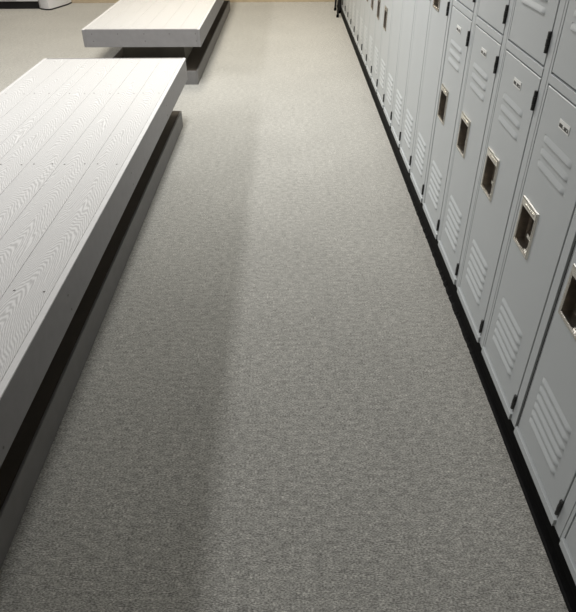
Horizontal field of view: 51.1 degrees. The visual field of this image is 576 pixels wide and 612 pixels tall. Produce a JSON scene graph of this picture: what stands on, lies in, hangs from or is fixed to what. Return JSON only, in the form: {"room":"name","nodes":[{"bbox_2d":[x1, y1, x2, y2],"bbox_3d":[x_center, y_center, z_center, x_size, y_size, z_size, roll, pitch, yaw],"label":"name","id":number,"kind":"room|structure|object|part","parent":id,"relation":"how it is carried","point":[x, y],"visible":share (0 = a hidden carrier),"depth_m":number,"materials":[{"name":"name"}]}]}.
{"room":"locker room","nodes":[
{"label":"locker room","id":0,"kind":"room"},
{"bbox_2d":[0,2,567,611],"bbox_3d":[-2.456,-0.527,3.356,7.500,0.060,12.470,0,36,0],"label":"floor","id":1,"kind":"structure","parent":0,"point":[279,402],"depth_m":2.13,"materials":[{"name":"carpet"}]},
{"bbox_2d":[0,0,71,9],"bbox_3d":[-3.974,-4.408,7.896,1.955,0.895,0.530,0,36,0],"label":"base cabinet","id":2,"kind":"object","parent":1,"relation":"on","point":[4,4],"visible":1,"depth_m":8.01,"materials":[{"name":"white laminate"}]},
{"bbox_3d":[-3.148,-4.402,7.899,0.303,0.844,0.520,0,36,0],"label":"corner post","id":3,"kind":"part","parent":2,"relation":"part of","materials":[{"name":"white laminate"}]},
{"bbox_2d":[0,58,187,568],"bbox_3d":[-1.191,-0.245,2.521,0.977,0.456,4.337,0,36,0],"label":"bench","id":4,"kind":"object","parent":1,"relation":"on","point":[87,145],"visible":1,"depth_m":2.42,"materials":[{"name":"white wood"}]},
{"bbox_3d":[-1.192,-0.419,2.394,0.931,0.024,4.292,0,36,0],"label":"seat","id":5,"kind":"part","parent":4,"relation":"part of","materials":[{"name":"white wood"}]},
{"bbox_2d":[81,0,229,84],"bbox_3d":[-1.186,-3.080,6.422,0.959,0.456,3.499,0,36,0],"label":"bench","id":6,"kind":"object","parent":1,"relation":"on","point":[190,30],"visible":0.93,"depth_m":5.25,"materials":[{"name":"white wood"}]},
{"bbox_3d":[-1.187,-3.254,6.296,0.913,0.024,3.452,0,36,0],"label":"seat","id":7,"kind":"part","parent":6,"relation":"part of","materials":[{"name":"white wood"}]},
{"bbox_2d":[334,0,341,17],"bbox_3d":[0.630,-4.078,7.423,0.065,0.881,0.483,0,36,0],"label":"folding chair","id":8,"kind":"object","parent":1,"relation":"on","point":[337,2],"visible":1,"depth_m":7.47,"materials":[{"name":"black metal"}]},
{"bbox_3d":[0.633,-3.951,7.238,0.061,0.869,0.025,0,36,0],"label":"leg","id":9,"kind":"part","parent":8,"relation":"part of","materials":[{"name":"black metal"}]},
{"bbox_2d":[340,7,575,611],"bbox_3d":[0.696,-1.597,4.678,0.028,0.092,8.382,0,36,0],"label":"baseboard","id":10,"kind":"structure","parent":1,"relation":"on","point":[550,539],"depth_m":2.08,"materials":[{"name":"black rubber"}]},
{"bbox_3d":[0.890,-1.598,4.678,0.360,0.092,8.381,0,36,0],"label":"trim","id":11,"kind":"structure","parent":1,"relation":"on","visible":0},
{"bbox_2d":[342,0,345,14],"bbox_3d":[0.859,-4.313,6.708,0.389,1.913,0.379,0,36,0],"label":"locker","id":12,"kind":"object","parent":11,"relation":"on","point":[344,1],"visible":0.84,"depth_m":7.22,"materials":[{"name":"metal"}]},
{"bbox_2d":[345,0,348,21],"bbox_3d":[0.860,-4.089,6.399,0.389,1.913,0.379,0,36,0],"label":"locker","id":13,"kind":"object","parent":11,"relation":"on","point":[347,1],"visible":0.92,"depth_m":6.86,"materials":[{"name":"metal"}]},
{"bbox_3d":[0.682,-3.713,6.686,0.024,0.909,0.319,0,36,0],"label":"door","id":14,"kind":"part","parent":13,"relation":"part of","materials":[{"name":"metal"}]},
{"bbox_2d":[348,0,352,28],"bbox_3d":[0.862,-3.865,6.091,0.389,1.913,0.379,0,36,0],"label":"locker","id":15,"kind":"object","parent":11,"relation":"on","point":[350,1],"visible":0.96,"depth_m":6.53,"materials":[{"name":"metal"}]},
{"bbox_3d":[0.684,-3.489,6.378,0.024,0.909,0.319,0,36,0],"label":"door","id":16,"kind":"part","parent":15,"relation":"part of","materials":[{"name":"metal"}]},
{"bbox_2d":[351,0,356,36],"bbox_3d":[0.863,-3.641,5.783,0.389,1.913,0.379,0,36,0],"label":"locker","id":17,"kind":"object","parent":11,"relation":"on","point":[354,1],"visible":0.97,"depth_m":6.22,"materials":[{"name":"metal"}]},
{"bbox_3d":[0.685,-3.265,6.069,0.024,0.909,0.319,0,36,0],"label":"door","id":18,"kind":"part","parent":17,"relation":"part of","materials":[{"name":"metal"}]},
{"bbox_2d":[354,0,360,45],"bbox_3d":[0.865,-3.417,5.475,0.389,1.913,0.379,0,36,0],"label":"locker","id":19,"kind":"object","parent":11,"relation":"on","point":[358,4],"visible":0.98,"depth_m":5.90,"materials":[{"name":"metal"}]},
{"bbox_2d":[358,0,365,54],"bbox_3d":[0.866,-3.193,5.167,0.389,1.913,0.379,0,36,0],"label":"locker","id":20,"kind":"object","parent":11,"relation":"on","point":[363,2],"visible":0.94,"depth_m":5.58,"materials":[{"name":"metal"}]},
{"bbox_3d":[0.688,-2.817,5.453,0.024,0.909,0.319,0,36,0],"label":"door","id":21,"kind":"part","parent":20,"relation":"part of","materials":[{"name":"metal"}]},
{"bbox_2d":[362,0,370,65],"bbox_3d":[0.868,-2.969,4.858,0.389,1.913,0.379,0,36,0],"label":"locker","id":22,"kind":"object","parent":11,"relation":"on","point":[368,2],"visible":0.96,"depth_m":5.25,"materials":[{"name":"metal"}]},
{"bbox_2d":[366,0,377,78],"bbox_3d":[0.869,-2.745,4.550,0.389,1.913,0.379,0,36,0],"label":"locker","id":23,"kind":"object","parent":11,"relation":"on","point":[372,29],"visible":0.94,"depth_m":4.93,"materials":[{"name":"metal"}]},
{"bbox_2d":[371,0,384,91],"bbox_3d":[0.871,-2.521,4.242,0.389,1.913,0.379,0,36,0],"label":"locker","id":24,"kind":"object","parent":11,"relation":"on","point":[381,3],"visible":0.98,"depth_m":4.60,"materials":[{"name":"metal"}]},
{"bbox_3d":[0.700,-2.247,4.548,0.041,0.148,0.125,0,36,0],"label":"handle","id":25,"kind":"part","parent":24,"relation":"part of","materials":[{"name":"silver metal"}]},
{"bbox_2d":[377,0,393,107],"bbox_3d":[0.872,-2.297,3.933,0.389,1.913,0.379,0,36,0],"label":"locker","id":26,"kind":"object","parent":11,"relation":"on","point":[388,11],"visible":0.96,"depth_m":4.27,"materials":[{"name":"metal"}]},
{"bbox_3d":[0.701,-2.023,4.239,0.041,0.148,0.125,0,36,0],"label":"handle","id":27,"kind":"part","parent":26,"relation":"part of","materials":[{"name":"silver metal"}]},
{"bbox_2d":[383,0,403,126],"bbox_3d":[0.874,-2.074,3.625,0.389,1.913,0.379,0,36,0],"label":"locker","id":28,"kind":"object","parent":11,"relation":"on","point":[398,7],"visible":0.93,"depth_m":3.94,"materials":[{"name":"metal"}]},
{"bbox_2d":[391,0,416,147],"bbox_3d":[0.875,-1.850,3.317,0.389,1.913,0.379,0,36,0],"label":"locker","id":29,"kind":"object","parent":11,"relation":"on","point":[409,11],"visible":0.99,"depth_m":3.61,"materials":[{"name":"metal"}]},
{"bbox_2d":[400,0,432,172],"bbox_3d":[0.877,-1.626,3.009,0.389,1.913,0.379,0,36,0],"label":"locker","id":30,"kind":"object","parent":11,"relation":"on","point":[423,7],"visible":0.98,"depth_m":3.28,"materials":[{"name":"metal"}]},
{"bbox_2d":[410,0,452,203],"bbox_3d":[0.878,-1.402,2.700,0.389,1.913,0.379,0,36,0],"label":"locker","id":31,"kind":"object","parent":11,"relation":"on","point":[441,10],"visible":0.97,"depth_m":2.94,"materials":[{"name":"metal"}]},
{"bbox_3d":[0.706,-1.446,2.774,0.041,0.148,0.125,0,36,0],"label":"handle","id":32,"kind":"part","parent":31,"relation":"part of","materials":[{"name":"silver metal"}]},
{"bbox_2d":[423,0,478,240],"bbox_3d":[0.880,-1.178,2.393,0.389,1.913,0.381,0,36,0],"label":"locker","id":33,"kind":"object","parent":11,"relation":"on","point":[463,13],"visible":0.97,"depth_m":2.60,"materials":[{"name":"metal"}]},
{"bbox_3d":[0.709,-0.903,2.698,0.041,0.148,0.125,0,36,0],"label":"handle","id":34,"kind":"part","parent":33,"relation":"part of","materials":[{"name":"silver metal"}]},
{"bbox_3d":[0.694,-1.124,2.449,0.004,0.022,0.066,0,36,0],"label":"number plate","id":35,"kind":"part","parent":33,"relation":"part of","materials":[{"name":"silver metal"}]},
{"bbox_3d":[0.698,-1.565,2.124,0.024,0.909,0.319,0,36,0],"label":"door","id":36,"kind":"part","parent":33,"relation":"part of","materials":[{"name":"metal"}]},
{"bbox_2d":[438,0,513,287],"bbox_3d":[0.881,-0.954,2.084,0.389,1.913,0.379,0,36,0],"label":"locker","id":37,"kind":"object","parent":11,"relation":"on","point":[493,17],"visible":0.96,"depth_m":2.27,"materials":[{"name":"metal"}]},
{"bbox_3d":[0.710,-0.679,2.390,0.041,0.148,0.125,0,36,0],"label":"handle","id":38,"kind":"part","parent":37,"relation":"part of","materials":[{"name":"silver metal"}]},
{"bbox_3d":[0.695,-0.900,2.140,0.004,0.022,0.066,0,36,0],"label":"number plate","id":39,"kind":"part","parent":37,"relation":"part of","materials":[{"name":"silver metal"}]},
{"bbox_3d":[0.700,-1.341,1.816,0.024,0.909,0.319,0,36,0],"label":"door","id":40,"kind":"part","parent":37,"relation":"part of","materials":[{"name":"metal"}]},
{"bbox_2d":[457,0,566,347],"bbox_3d":[0.883,-0.730,1.776,0.389,1.913,0.379,0,36,0],"label":"locker","id":41,"kind":"object","parent":11,"relation":"on","point":[534,27],"visible":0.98,"depth_m":1.92,"materials":[{"name":"metal"}]},
{"bbox_3d":[0.712,-0.455,2.082,0.041,0.148,0.125,0,36,0],"label":"handle","id":42,"kind":"part","parent":41,"relation":"part of","materials":[{"name":"silver metal"}]},
{"bbox_3d":[0.705,-0.354,2.062,0.024,0.909,0.319,0,36,0],"label":"door","id":43,"kind":"part","parent":41,"relation":"part of","materials":[{"name":"metal"}]},
{"bbox_3d":[0.697,-0.676,1.832,0.004,0.022,0.066,0,36,0],"label":"number plate","id":44,"kind":"part","parent":41,"relation":"part of","materials":[{"name":"silver metal"}]},
{"bbox_3d":[0.701,-1.117,1.508,0.024,0.909,0.319,0,36,0],"label":"door","id":45,"kind":"part","parent":41,"relation":"part of","materials":[{"name":"metal"}]},
{"bbox_2d":[481,0,575,427],"bbox_3d":[0.884,-0.506,1.468,0.389,1.913,0.379,0,36,0],"label":"locker","id":46,"kind":"object","parent":11,"relation":"on","point":[542,238],"visible":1,"depth_m":1.68,"materials":[{"name":"metal"}]},
{"bbox_3d":[0.713,-0.231,1.774,0.041,0.148,0.125,0,36,0],"label":"handle","id":47,"kind":"part","parent":46,"relation":"part of","materials":[{"name":"silver metal"}]},
{"bbox_3d":[0.703,-0.893,1.200,0.024,0.909,0.319,0,36,0],"label":"door","id":48,"kind":"part","parent":46,"relation":"part of","materials":[{"name":"metal"}]},
{"bbox_3d":[0.698,-0.452,1.524,0.004,0.022,0.066,0,36,0],"label":"number plate","id":49,"kind":"part","parent":46,"relation":"part of","materials":[{"name":"silver metal"}]},
{"bbox_2d":[514,241,575,537],"bbox_3d":[0.886,-0.283,1.160,0.389,1.913,0.381,0,36,0],"label":"locker","id":50,"kind":"object","parent":11,"relation":"on","point":[545,430],"visible":0.99,"depth_m":1.58,"materials":[{"name":"metal"}]},
{"bbox_3d":[0.715,-0.007,1.465,0.041,0.148,0.125,0,36,0],"label":"handle","id":51,"kind":"part","parent":50,"relation":"part of","materials":[{"name":"silver metal"}]},
{"bbox_2d":[559,504,575,584],"bbox_3d":[0.887,-0.058,0.851,0.389,1.913,0.379,0,36,0],"label":"locker","id":52,"kind":"object","parent":11,"relation":"on","point":[567,543],"visible":1,"depth_m":1.50,"materials":[{"name":"metal"}]},
{"bbox_3d":[0.710,0.318,1.137,0.024,0.909,0.319,0,36,0],"label":"door","id":53,"kind":"part","parent":52,"relation":"part of","materials":[{"name":"metal"}]},
{"bbox_3d":[-2.487,-5.358,7.615,7.700,2.750,0.100,0,36,0],"label":"wall","id":54,"kind":"structure","parent":0,"visible":0},
{"bbox_2d":[71,0,334,2],"bbox_3d":[-2.481,-4.252,8.348,7.500,0.100,0.014,0,36,0],"label":"baseboard","id":55,"kind":"structure","parent":54,"relation":"attached to","point":[73,1],"depth_m":8.36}
]}

